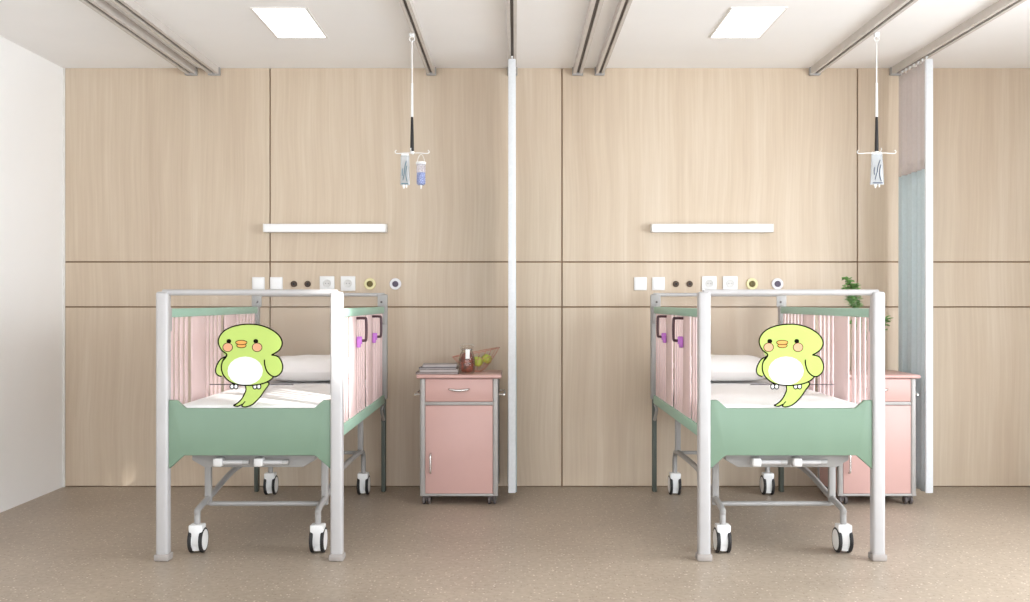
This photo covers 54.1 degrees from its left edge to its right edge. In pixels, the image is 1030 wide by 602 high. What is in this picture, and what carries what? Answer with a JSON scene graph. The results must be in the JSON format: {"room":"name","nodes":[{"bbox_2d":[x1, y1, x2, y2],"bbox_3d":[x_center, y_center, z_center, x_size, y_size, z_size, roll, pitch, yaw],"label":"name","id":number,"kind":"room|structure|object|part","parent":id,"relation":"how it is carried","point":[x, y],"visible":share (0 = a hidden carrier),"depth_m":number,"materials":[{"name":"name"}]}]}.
{"room":"hospital room","nodes":[
{"label":"hospital room","id":0,"kind":"room"},
{"bbox_2d":[0,36,62,512],"bbox_3d":[-3.080,-0.157,3.170,0.120,2.800,7.540,0,0,0],"label":"wall","id":1,"kind":"structure","parent":0,"point":[31,85],"depth_m":6.28,"materials":[{"name":"white paint"}]},
{"bbox_2d":[0,487,1029,601],"bbox_3d":[0.300,1.303,3.170,7.040,0.120,7.540,0,0,0],"label":"floor","id":2,"kind":"structure","parent":0,"point":[64,544],"depth_m":5.08,"materials":[{"name":"stone"}]},
{"bbox_2d":[154,289,387,560],"bbox_3d":[-1.271,0.594,5.703,0.954,1.299,1.798,0,0,0],"label":"crib","id":3,"kind":"object","parent":2,"relation":"on","point":[237,438],"visible":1,"depth_m":4.83,"materials":[{"name":"silver metal"}]},
{"bbox_3d":[-1.688,0.591,4.840,0.058,1.272,0.058,0,0,0],"label":"post","id":4,"kind":"part","parent":3,"relation":"part of","materials":[{"name":"silver metal"}]},
{"bbox_3d":[-1.682,0.059,5.715,0.026,0.043,1.682,0,0,0],"label":"rail","id":5,"kind":"part","parent":3,"relation":"part of","materials":[{"name":"green plastic"}]},
{"bbox_3d":[-1.348,0.778,4.862,0.130,0.024,0.024,0,0,0],"label":"crank handle","id":6,"kind":"part","parent":3,"relation":"part of","materials":[{"name":"silver metal"}]},
{"bbox_3d":[-1.271,0.640,4.840,0.776,0.330,0.028,0,0,0],"label":"footboard","id":7,"kind":"part","parent":3,"relation":"part of","materials":[{"name":"green plastic"}]},
{"bbox_2d":[210,323,292,407],"bbox_3d":[-1.264,0.310,4.835,0.403,0.404,0.004,0,0,0],"label":"print","id":8,"kind":"object","parent":3,"relation":"attached to","point":[250,360],"depth_m":4.84},
{"bbox_2d":[192,455,317,466],"bbox_3d":[-1.271,0.738,5.020,0.600,0.140,0.240,0,0,0],"label":"tray","id":9,"kind":"object","parent":3,"relation":"on","point":[204,460],"depth_m":4.90,"materials":[{"name":"paint"}]},
{"bbox_3d":[-1.685,0.938,6.580,0.028,0.610,0.044,0,0,0],"label":"leg","id":10,"kind":"part","parent":3,"relation":"part of","materials":[{"name":"paint"}]},
{"bbox_3d":[-1.154,0.778,4.862,0.126,0.024,0.024,0,0,0],"label":"crank handle","id":11,"kind":"part","parent":3,"relation":"part of","materials":[{"name":"silver metal"}]},
{"bbox_2d":[183,379,365,416],"bbox_3d":[-1.271,0.571,5.707,0.770,0.132,1.665,0,0,0],"label":"mattress","id":12,"kind":"object","parent":3,"relation":"on","point":[299,394],"visible":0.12,"depth_m":5.33,"materials":[{"name":"white fabric"}]},
{"bbox_2d":[273,354,348,381],"bbox_3d":[-1.271,0.418,6.307,0.614,0.162,0.377,0,0,-1],"label":"pillow","id":13,"kind":"object","parent":12,"relation":"on","point":[300,368],"visible":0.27,"depth_m":6.14,"materials":[{"name":"fabric"}]},
{"bbox_3d":[-0.854,0.591,4.840,0.058,1.272,0.058,0,0,0],"label":"post","id":14,"kind":"part","parent":3,"relation":"part of","materials":[{"name":"silver metal"}]},
{"bbox_3d":[-0.825,0.153,5.440,0.062,0.137,0.015,0,0,0],"label":"handle","id":15,"kind":"part","parent":3,"relation":"part of","materials":[{"name":"plastic"}]},
{"bbox_3d":[-0.860,0.059,5.715,0.026,0.043,1.682,0,0,0],"label":"rail","id":16,"kind":"part","parent":3,"relation":"part of","materials":[{"name":"green plastic"}]},
{"bbox_3d":[-0.860,0.639,5.715,0.026,0.057,1.682,0,0,0],"label":"rail","id":17,"kind":"part","parent":3,"relation":"part of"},
{"bbox_3d":[-0.825,0.153,6.040,0.062,0.137,0.015,0,0,0],"label":"handle","id":18,"kind":"part","parent":3,"relation":"part of","materials":[{"name":"plastic"}]},
{"bbox_3d":[-0.857,0.938,6.580,0.028,0.610,0.044,0,0,0],"label":"leg","id":19,"kind":"part","parent":3,"relation":"part of","materials":[{"name":"paint"}]},
{"bbox_3d":[-0.854,0.299,6.580,0.044,0.688,0.044,0,0,0],"label":"post","id":20,"kind":"part","parent":3,"relation":"part of","materials":[{"name":"metal"}]},
{"bbox_2d":[414,370,504,503],"bbox_3d":[-0.341,0.846,6.330,0.562,0.794,0.464,0,0,0],"label":"bedside cabinet","id":21,"kind":"object","parent":2,"relation":"on","point":[459,413],"visible":0.99,"depth_m":6.14,"materials":[{"name":"pink wood"}]},
{"bbox_3d":[-0.563,0.829,6.151,0.032,0.715,0.034,0,0,0],"label":"corner post","id":22,"kind":"part","parent":21,"relation":"part of","materials":[{"name":"silver metal"}]},
{"bbox_3d":[-0.513,0.988,6.121,0.012,0.131,0.035,0,0,0],"label":"handle","id":23,"kind":"part","parent":21,"relation":"part of","materials":[{"name":"silver metal"}]},
{"bbox_2d":[416,370,459,373],"bbox_3d":[-0.478,0.443,6.269,0.260,0.012,0.195,0,0,0],"label":"magazine","id":24,"kind":"object","parent":21,"relation":"on","point":[418,371],"visible":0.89,"depth_m":6.17,"materials":[{"name":"paper"}]},
{"bbox_2d":[420,368,458,371],"bbox_3d":[-0.469,0.428,6.269,0.235,0.017,0.185,0,0,-2],"label":"magazine","id":25,"kind":"object","parent":24,"relation":"on","point":[421,370],"visible":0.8,"depth_m":6.18,"materials":[{"name":"paper"}]},
{"bbox_2d":[419,365,458,368],"bbox_3d":[-0.472,0.413,6.269,0.230,0.013,0.185,0,0,2],"label":"magazine","id":26,"kind":"object","parent":25,"relation":"on","point":[420,367],"visible":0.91,"depth_m":6.18,"materials":[{"name":"paper"}]},
{"bbox_2d":[423,363,456,366],"bbox_3d":[-0.466,0.398,6.269,0.210,0.016,0.175,0,0,-3],"label":"magazine","id":27,"kind":"object","parent":26,"relation":"on","point":[424,364],"visible":1,"depth_m":6.19,"materials":[{"name":"paper"}]},
{"bbox_3d":[-0.341,0.625,6.150,0.420,0.020,0.020,0,0,0],"label":"rail","id":28,"kind":"part","parent":21,"relation":"part of","materials":[{"name":"grey metal"}]},
{"bbox_3d":[-0.341,0.544,6.149,0.410,0.138,0.023,0,0,0],"label":"drawer","id":29,"kind":"part","parent":21,"relation":"part of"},
{"bbox_3d":[-0.341,0.540,6.118,0.134,0.021,0.040,0,0,0],"label":"handle","id":30,"kind":"part","parent":21,"relation":"part of","materials":[{"name":"silver metal"}]},
{"bbox_3d":[-0.341,0.905,6.149,0.410,0.536,0.023,0,0,0],"label":"door","id":31,"kind":"part","parent":21,"relation":"part of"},
{"bbox_2d":[459,344,474,372],"bbox_3d":[-0.295,0.355,6.188,0.102,0.186,0.106,0,0,0],"label":"storage jar","id":32,"kind":"object","parent":21,"relation":"on","point":[467,363],"visible":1,"depth_m":6.15,"materials":[{"name":"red glass"}]},
{"bbox_2d":[452,347,499,371],"bbox_3d":[-0.247,0.370,6.395,0.305,0.156,0.235,0,0,0],"label":"fruit basket","id":33,"kind":"object","parent":21,"relation":"on","point":[473,353],"visible":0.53,"depth_m":6.36,"materials":[{"name":"orange metal"}]},
{"bbox_2d":[474,356,482,366],"bbox_3d":[-0.237,0.378,6.351,0.071,0.071,0.071,0,0,-36],"label":"apple","id":34,"kind":"object","parent":33,"relation":"in","point":[479,362],"visible":0.88,"depth_m":6.33,"materials":[{"name":"yellow food"}]},
{"bbox_2d":[482,354,491,363],"bbox_3d":[-0.179,0.367,6.420,0.067,0.066,0.067,0,0,-25],"label":"apple","id":35,"kind":"object","parent":33,"relation":"in","point":[485,356],"visible":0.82,"depth_m":6.40,"materials":[{"name":"food"}]},
{"bbox_3d":[-0.119,0.829,6.151,0.032,0.715,0.034,0,0,0],"label":"corner post","id":36,"kind":"part","parent":21,"relation":"part of","materials":[{"name":"silver metal"}]},
{"bbox_3d":[-0.111,0.829,6.542,0.020,0.715,0.024,0,0,0],"label":"corner post","id":37,"kind":"part","parent":21,"relation":"part of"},
{"bbox_2d":[650,289,886,560],"bbox_3d":[1.323,0.594,5.703,0.954,1.299,1.798,0,0,0],"label":"crib","id":38,"kind":"object","parent":2,"relation":"on","point":[801,438],"visible":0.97,"depth_m":4.83,"materials":[{"name":"paint"}]},
{"bbox_3d":[0.906,0.299,6.580,0.044,0.688,0.044,0,0,0],"label":"post","id":39,"kind":"part","parent":38,"relation":"part of","materials":[{"name":"metal"}]},
{"bbox_3d":[0.909,0.938,6.580,0.028,0.610,0.044,0,0,0],"label":"leg","id":40,"kind":"part","parent":38,"relation":"part of","materials":[{"name":"paint"}]},
{"bbox_3d":[0.878,0.153,6.040,0.062,0.137,0.015,0,0,0],"label":"handle","id":41,"kind":"part","parent":38,"relation":"part of","materials":[{"name":"black plastic"}]},
{"bbox_3d":[0.912,0.639,5.715,0.026,0.057,1.682,0,0,0],"label":"rail","id":42,"kind":"part","parent":38,"relation":"part of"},
{"bbox_3d":[0.912,0.059,5.715,0.026,0.043,1.682,0,0,0],"label":"rail","id":43,"kind":"part","parent":38,"relation":"part of","materials":[{"name":"green plastic"}]},
{"bbox_3d":[0.878,0.153,5.440,0.062,0.137,0.015,0,0,0],"label":"handle","id":44,"kind":"part","parent":38,"relation":"part of","materials":[{"name":"plastic"}]},
{"bbox_3d":[0.906,0.591,4.840,0.058,1.272,0.058,0,0,0],"label":"post","id":45,"kind":"part","parent":38,"relation":"part of","materials":[{"name":"silver metal"}]},
{"bbox_2d":[673,379,857,417],"bbox_3d":[1.323,0.571,5.707,0.770,0.132,1.665,0,0,0],"label":"mattress","id":46,"kind":"object","parent":38,"relation":"on","point":[732,394],"visible":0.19,"depth_m":5.33,"materials":[{"name":"white fabric"}]},
{"bbox_2d":[673,355,764,380],"bbox_3d":[1.303,0.418,6.307,0.614,0.162,0.377,0,0,2],"label":"pillow","id":47,"kind":"object","parent":46,"relation":"on","point":[723,367],"visible":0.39,"depth_m":6.14,"materials":[{"name":"fabric"}]},
{"bbox_3d":[1.246,0.778,4.862,0.130,0.024,0.024,0,0,0],"label":"crank handle","id":48,"kind":"part","parent":38,"relation":"part of","materials":[{"name":"silver metal"}]},
{"bbox_3d":[1.738,0.938,6.580,0.028,0.610,0.044,0,0,0],"label":"leg","id":49,"kind":"part","parent":38,"relation":"part of","materials":[{"name":"paint"}]},
{"bbox_2d":[723,455,848,466],"bbox_3d":[1.323,0.738,5.020,0.600,0.140,0.240,0,0,0],"label":"tray","id":50,"kind":"object","parent":38,"relation":"on","point":[737,460],"depth_m":4.90,"materials":[{"name":"paint"}]},
{"bbox_3d":[1.323,0.640,4.840,0.776,0.330,0.028,0,0,0],"label":"footboard","id":51,"kind":"part","parent":38,"relation":"part of","materials":[{"name":"green plastic"}]},
{"bbox_2d":[750,323,833,407],"bbox_3d":[1.330,0.310,4.835,0.403,0.404,0.004,0,0,0],"label":"print","id":52,"kind":"object","parent":38,"relation":"attached to","point":[791,360],"depth_m":4.84},
{"bbox_3d":[1.440,0.778,4.862,0.126,0.024,0.024,0,0,0],"label":"crank handle","id":53,"kind":"part","parent":38,"relation":"part of","materials":[{"name":"silver metal"}]},
{"bbox_3d":[1.734,0.059,5.715,0.026,0.043,1.682,0,0,0],"label":"rail","id":54,"kind":"part","parent":38,"relation":"part of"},
{"bbox_3d":[1.740,0.591,4.840,0.058,1.272,0.058,0,0,0],"label":"post","id":55,"kind":"part","parent":38,"relation":"part of","materials":[{"name":"silver metal"}]},
{"bbox_2d":[815,370,920,503],"bbox_3d":[2.205,0.846,6.330,0.562,0.794,0.464,0,0,0],"label":"base cabinet","id":56,"kind":"object","parent":2,"relation":"on","point":[852,476],"visible":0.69,"depth_m":6.14,"materials":[{"name":"pink wood"}]},
{"bbox_3d":[1.975,0.829,6.542,0.020,0.715,0.024,0,0,0],"label":"corner post","id":57,"kind":"part","parent":56,"relation":"part of","materials":[{"name":"silver metal"}]},
{"bbox_3d":[1.983,0.829,6.151,0.032,0.715,0.034,0,0,0],"label":"corner post","id":58,"kind":"part","parent":56,"relation":"part of","materials":[{"name":"silver metal"}]},
{"bbox_3d":[2.033,0.988,6.121,0.012,0.131,0.035,0,0,0],"label":"handle","id":59,"kind":"part","parent":56,"relation":"part of","materials":[{"name":"silver metal"}]},
{"bbox_2d":[841,276,890,339],"bbox_3d":[2.218,0.148,6.380,0.359,0.603,0.240,0,0,0],"label":"leafy plant","id":60,"kind":"object","parent":56,"relation":"on","point":[851,299],"visible":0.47,"depth_m":6.33,"materials":[{"name":"green plant"}]},
{"bbox_3d":[2.205,0.905,6.149,0.410,0.536,0.023,0,0,0],"label":"door","id":61,"kind":"part","parent":56,"relation":"part of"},
{"bbox_3d":[2.205,0.544,6.149,0.410,0.138,0.023,0,0,0],"label":"drawer","id":62,"kind":"part","parent":56,"relation":"part of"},
{"bbox_3d":[2.205,0.625,6.150,0.420,0.020,0.020,0,0,0],"label":"rail","id":63,"kind":"part","parent":56,"relation":"part of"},
{"bbox_3d":[2.427,0.829,6.151,0.032,0.715,0.034,0,0,0],"label":"corner post","id":64,"kind":"part","parent":56,"relation":"part of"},
{"bbox_2d":[0,0,1029,68],"bbox_3d":[0.300,-1.617,3.170,7.040,0.120,7.540,0,0,0],"label":"ceiling","id":65,"kind":"structure","parent":0,"point":[66,33],"depth_m":5.84,"materials":[{"name":"white paint"}]},
{"bbox_2d":[79,0,197,75],"bbox_3d":[-2.160,-1.531,4.170,0.079,0.052,5.139,0,0,0],"label":"ceiling track","id":66,"kind":"object","parent":65,"relation":"attached to","point":[101,7],"visible":1,"depth_m":5.77,"materials":[{"name":"metal"}]},
{"bbox_2d":[110,0,220,75],"bbox_3d":[-2.006,-1.531,4.170,0.079,0.052,5.139,0,0,0],"label":"ceiling track","id":67,"kind":"object","parent":65,"relation":"attached to","point":[131,7],"visible":1,"depth_m":5.76,"materials":[{"name":"metal"}]},
{"bbox_2d":[249,7,327,37],"bbox_3d":[-1.255,-1.554,5.647,0.304,0.006,0.614,0,0,0],"label":"recessed light","id":68,"kind":"object","parent":65,"relation":"in","point":[283,22],"visible":1,"depth_m":5.61,"materials":[{"name":"white plastic"}]},
{"bbox_2d":[399,0,435,75],"bbox_3d":[-0.558,-1.531,4.170,0.066,0.052,5.139,0,0,0],"label":"ceiling track","id":69,"kind":"object","parent":65,"relation":"attached to","point":[408,8],"visible":1,"depth_m":5.76,"materials":[{"name":"metal"}]},
{"bbox_2d":[395,33,429,154],"bbox_3d":[-0.583,-1.175,5.710,0.158,0.684,0.124,0,0,38],"label":"hanger","id":70,"kind":"object","parent":69,"relation":"hanging from","point":[410,34],"visible":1,"depth_m":5.70,"materials":[{"name":"white metal"}]},
{"bbox_2d":[401,154,408,188],"bbox_3d":[-0.623,-0.736,5.708,0.054,0.198,0.028,0,0,0],"label":"bag","id":71,"kind":"object","parent":70,"relation":"hanging from","point":[401,154],"visible":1,"depth_m":5.70,"materials":[{"name":"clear plastic"}]},
{"bbox_3d":[-0.583,-1.257,5.710,0.014,0.430,0.015,0,0,0],"label":"rod","id":72,"kind":"part","parent":70,"relation":"part of","materials":[{"name":"white plastic"}]},
{"bbox_2d":[416,154,425,188],"bbox_3d":[-0.532,-0.734,5.710,0.057,0.196,0.057,0,0,0],"label":"vial","id":73,"kind":"object","parent":70,"relation":"hanging from","point":[420,175],"visible":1,"depth_m":5.69,"materials":[{"name":"plastic"}]},
{"bbox_2d":[506,0,516,75],"bbox_3d":[-0.017,-1.531,4.170,0.066,0.052,5.139,0,0,0],"label":"ceiling track","id":74,"kind":"object","parent":65,"relation":"attached to","point":[511,4],"visible":0.71,"depth_m":5.61,"materials":[{"name":"metal"}]},
{"bbox_2d":[507,56,516,492],"bbox_3d":[-0.019,-0.167,6.417,0.060,2.689,0.487,0,0,0],"label":"privacy curtain","id":75,"kind":"object","parent":74,"relation":"hanging from","point":[512,375],"visible":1,"depth_m":6.17,"materials":[{"name":"fabric"}]},
{"bbox_2d":[572,0,603,75],"bbox_3d":[0.418,-1.531,4.170,0.072,0.052,5.139,0,0,0],"label":"ceiling track","id":76,"kind":"object","parent":65,"relation":"attached to","point":[595,6],"visible":1,"depth_m":5.76,"materials":[{"name":"metal"}]},
{"bbox_2d":[595,0,632,75],"bbox_3d":[0.565,-1.531,4.170,0.066,0.052,5.139,0,0,0],"label":"ceiling track","id":77,"kind":"object","parent":65,"relation":"attached to","point":[623,6],"visible":1,"depth_m":5.76,"materials":[{"name":"metal"}]},
{"bbox_2d":[708,7,787,37],"bbox_3d":[1.295,-1.554,5.647,0.304,0.006,0.614,0,0,0],"label":"recessed light","id":78,"kind":"object","parent":65,"relation":"in","point":[738,22],"visible":1,"depth_m":5.62,"materials":[{"name":"white plastic"}]},
{"bbox_2d":[809,0,917,75],"bbox_3d":[1.999,-1.531,4.170,0.072,0.052,5.139,0,0,0],"label":"ceiling track","id":79,"kind":"object","parent":65,"relation":"attached to","point":[897,7],"visible":1,"depth_m":5.76,"materials":[{"name":"metal"}]},
{"bbox_2d":[857,32,895,153],"bbox_3d":[2.045,-1.174,5.700,0.186,0.686,0.130,0,0,35],"label":"hanger","id":80,"kind":"object","parent":79,"relation":"hanging from","point":[876,34],"visible":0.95,"depth_m":5.69,"materials":[{"name":"white metal"}]},
{"bbox_3d":[2.045,-1.256,5.700,0.014,0.432,0.015,0,0,0],"label":"rod","id":81,"kind":"part","parent":80,"relation":"part of","materials":[{"name":"white plastic"}]},
{"bbox_2d":[872,152,882,187],"bbox_3d":[2.047,-0.741,5.698,0.080,0.203,0.028,0,0,0],"label":"bag","id":82,"kind":"object","parent":80,"relation":"hanging from","point":[873,153],"visible":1,"depth_m":5.69,"materials":[{"name":"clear plastic"}]},
{"bbox_2d":[889,0,1026,75],"bbox_3d":[2.541,-1.531,4.170,0.079,0.052,5.139,0,0,0],"label":"ceiling track","id":83,"kind":"object","parent":65,"relation":"attached to","point":[1000,7],"visible":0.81,"depth_m":5.75,"materials":[{"name":"metal"}]},
{"bbox_2d":[898,56,932,492],"bbox_3d":[2.540,-0.167,6.417,0.060,2.689,0.487,0,0,0],"label":"privacy curtain","id":84,"kind":"object","parent":83,"relation":"hanging from","point":[915,223],"visible":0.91,"depth_m":6.32,"materials":[{"name":"fabric"}]},
{"bbox_2d":[65,68,1029,486],"bbox_3d":[0.300,-0.157,6.815,6.640,2.800,0.150,0,0,0],"label":"wall","id":85,"kind":"structure","parent":0,"point":[173,179],"depth_m":6.74,"materials":[{"name":"brown wood"}]},
{"bbox_2d":[63,68,64,486],"bbox_3d":[-3.013,-0.157,6.734,0.014,2.800,0.012,0,0,0],"label":"trim","id":86,"kind":"structure","parent":85,"relation":"attached to","point":[63,68],"depth_m":6.73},
{"bbox_2d":[252,277,264,288],"bbox_3d":[-1.714,-0.116,6.732,0.084,0.088,0.016,0,0,0],"label":"wall plate","id":87,"kind":"object","parent":85,"relation":"attached to","point":[257,282],"visible":0.78,"depth_m":6.72,"materials":[{"name":"white plastic"}]},
{"bbox_2d":[270,277,282,288],"bbox_3d":[-1.594,-0.116,6.732,0.084,0.088,0.016,0,0,0],"label":"wall plate","id":88,"kind":"object","parent":85,"relation":"attached to","point":[275,282],"visible":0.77,"depth_m":6.72,"materials":[{"name":"white plastic"}]},
{"bbox_2d":[291,281,296,286],"bbox_3d":[-1.477,-0.114,6.734,0.042,0.042,0.012,0,0,0],"label":"outlet","id":89,"kind":"object","parent":85,"relation":"attached to","point":[293,283],"visible":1,"depth_m":6.73,"materials":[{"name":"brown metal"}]},
{"bbox_2d":[304,281,310,286],"bbox_3d":[-1.385,-0.114,6.734,0.042,0.042,0.012,0,0,0],"label":"outlet","id":90,"kind":"object","parent":85,"relation":"attached to","point":[307,283],"visible":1,"depth_m":6.73,"materials":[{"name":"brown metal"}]},
{"bbox_2d":[263,224,387,232],"bbox_3d":[-1.259,-0.483,6.701,0.817,0.056,0.076,0,0,0],"label":"wall lamp","id":91,"kind":"object","parent":85,"relation":"attached to","point":[267,228],"visible":1,"depth_m":6.67,"materials":[{"name":"white plastic"}]},
{"bbox_2d":[320,276,334,288],"bbox_3d":[-1.255,-0.117,6.731,0.098,0.098,0.016,0,0,0],"label":"power socket","id":92,"kind":"object","parent":85,"relation":"attached to","point":[326,282],"visible":0.91,"depth_m":6.73,"materials":[{"name":"white plastic"}]},
{"bbox_2d":[341,276,354,290],"bbox_3d":[-1.115,-0.117,6.731,0.098,0.098,0.016,0,0,0],"label":"power socket","id":93,"kind":"object","parent":85,"relation":"attached to","point":[347,282],"visible":1,"depth_m":6.73,"materials":[{"name":"white plastic"}]},
{"bbox_2d":[364,278,375,289],"bbox_3d":[-0.969,-0.114,6.730,0.078,0.078,0.018,0,0,0],"label":"outlet","id":94,"kind":"object","parent":85,"relation":"attached to","point":[369,283],"visible":1,"depth_m":6.73,"materials":[{"name":"yellow plastic"}]},
{"bbox_2d":[390,278,400,289],"bbox_3d":[-0.799,-0.114,6.730,0.078,0.078,0.018,0,0,0],"label":"outlet","id":95,"kind":"object","parent":85,"relation":"attached to","point":[395,283],"visible":1,"depth_m":6.73,"materials":[{"name":"white plastic"}]},
{"bbox_2d":[634,277,646,289],"bbox_3d":[0.838,-0.116,6.732,0.084,0.088,0.016,0,0,0],"label":"wall plate","id":96,"kind":"object","parent":85,"relation":"attached to","point":[640,283],"visible":1,"depth_m":6.72,"materials":[{"name":"white plastic"}]},
{"bbox_2d":[652,277,664,289],"bbox_3d":[0.958,-0.116,6.732,0.084,0.088,0.016,0,0,0],"label":"wall plate","id":97,"kind":"object","parent":85,"relation":"attached to","point":[658,283],"visible":1,"depth_m":6.72,"materials":[{"name":"white plastic"}]},
{"bbox_2d":[673,281,678,286],"bbox_3d":[1.075,-0.114,6.734,0.042,0.042,0.012,0,0,0],"label":"outlet","id":98,"kind":"object","parent":85,"relation":"attached to","point":[675,283],"visible":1,"depth_m":6.73,"materials":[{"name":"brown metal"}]},
{"bbox_2d":[686,281,692,286],"bbox_3d":[1.167,-0.114,6.734,0.042,0.042,0.012,0,0,0],"label":"outlet","id":99,"kind":"object","parent":85,"relation":"attached to","point":[689,283],"visible":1,"depth_m":6.73,"materials":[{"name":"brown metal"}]},
{"bbox_2d":[702,276,716,290],"bbox_3d":[1.297,-0.117,6.731,0.098,0.098,0.016,0,0,0],"label":"power socket","id":100,"kind":"object","parent":85,"relation":"attached to","point":[708,282],"visible":0.94,"depth_m":6.73,"materials":[{"name":"white plastic"}]},
{"bbox_2d":[650,224,773,232],"bbox_3d":[1.308,-0.483,6.701,0.808,0.056,0.076,0,0,0],"label":"wall lamp","id":101,"kind":"object","parent":85,"relation":"attached to","point":[654,228],"visible":1,"depth_m":6.67,"materials":[{"name":"white plastic"}]},
{"bbox_2d":[723,276,737,288],"bbox_3d":[1.437,-0.117,6.731,0.098,0.098,0.016,0,0,0],"label":"power socket","id":102,"kind":"object","parent":85,"relation":"attached to","point":[729,282],"visible":0.94,"depth_m":6.73,"materials":[{"name":"white plastic"}]},
{"bbox_2d":[746,278,757,288],"bbox_3d":[1.583,-0.114,6.730,0.078,0.078,0.018,0,0,0],"label":"outlet","id":103,"kind":"object","parent":85,"relation":"attached to","point":[751,283],"visible":0.98,"depth_m":6.73,"materials":[{"name":"yellow plastic"}]},
{"bbox_2d":[771,278,782,288],"bbox_3d":[1.753,-0.114,6.730,0.078,0.078,0.018,0,0,0],"label":"outlet","id":104,"kind":"object","parent":85,"relation":"attached to","point":[777,283],"visible":0.96,"depth_m":6.73,"materials":[{"name":"white plastic"}]}
]}

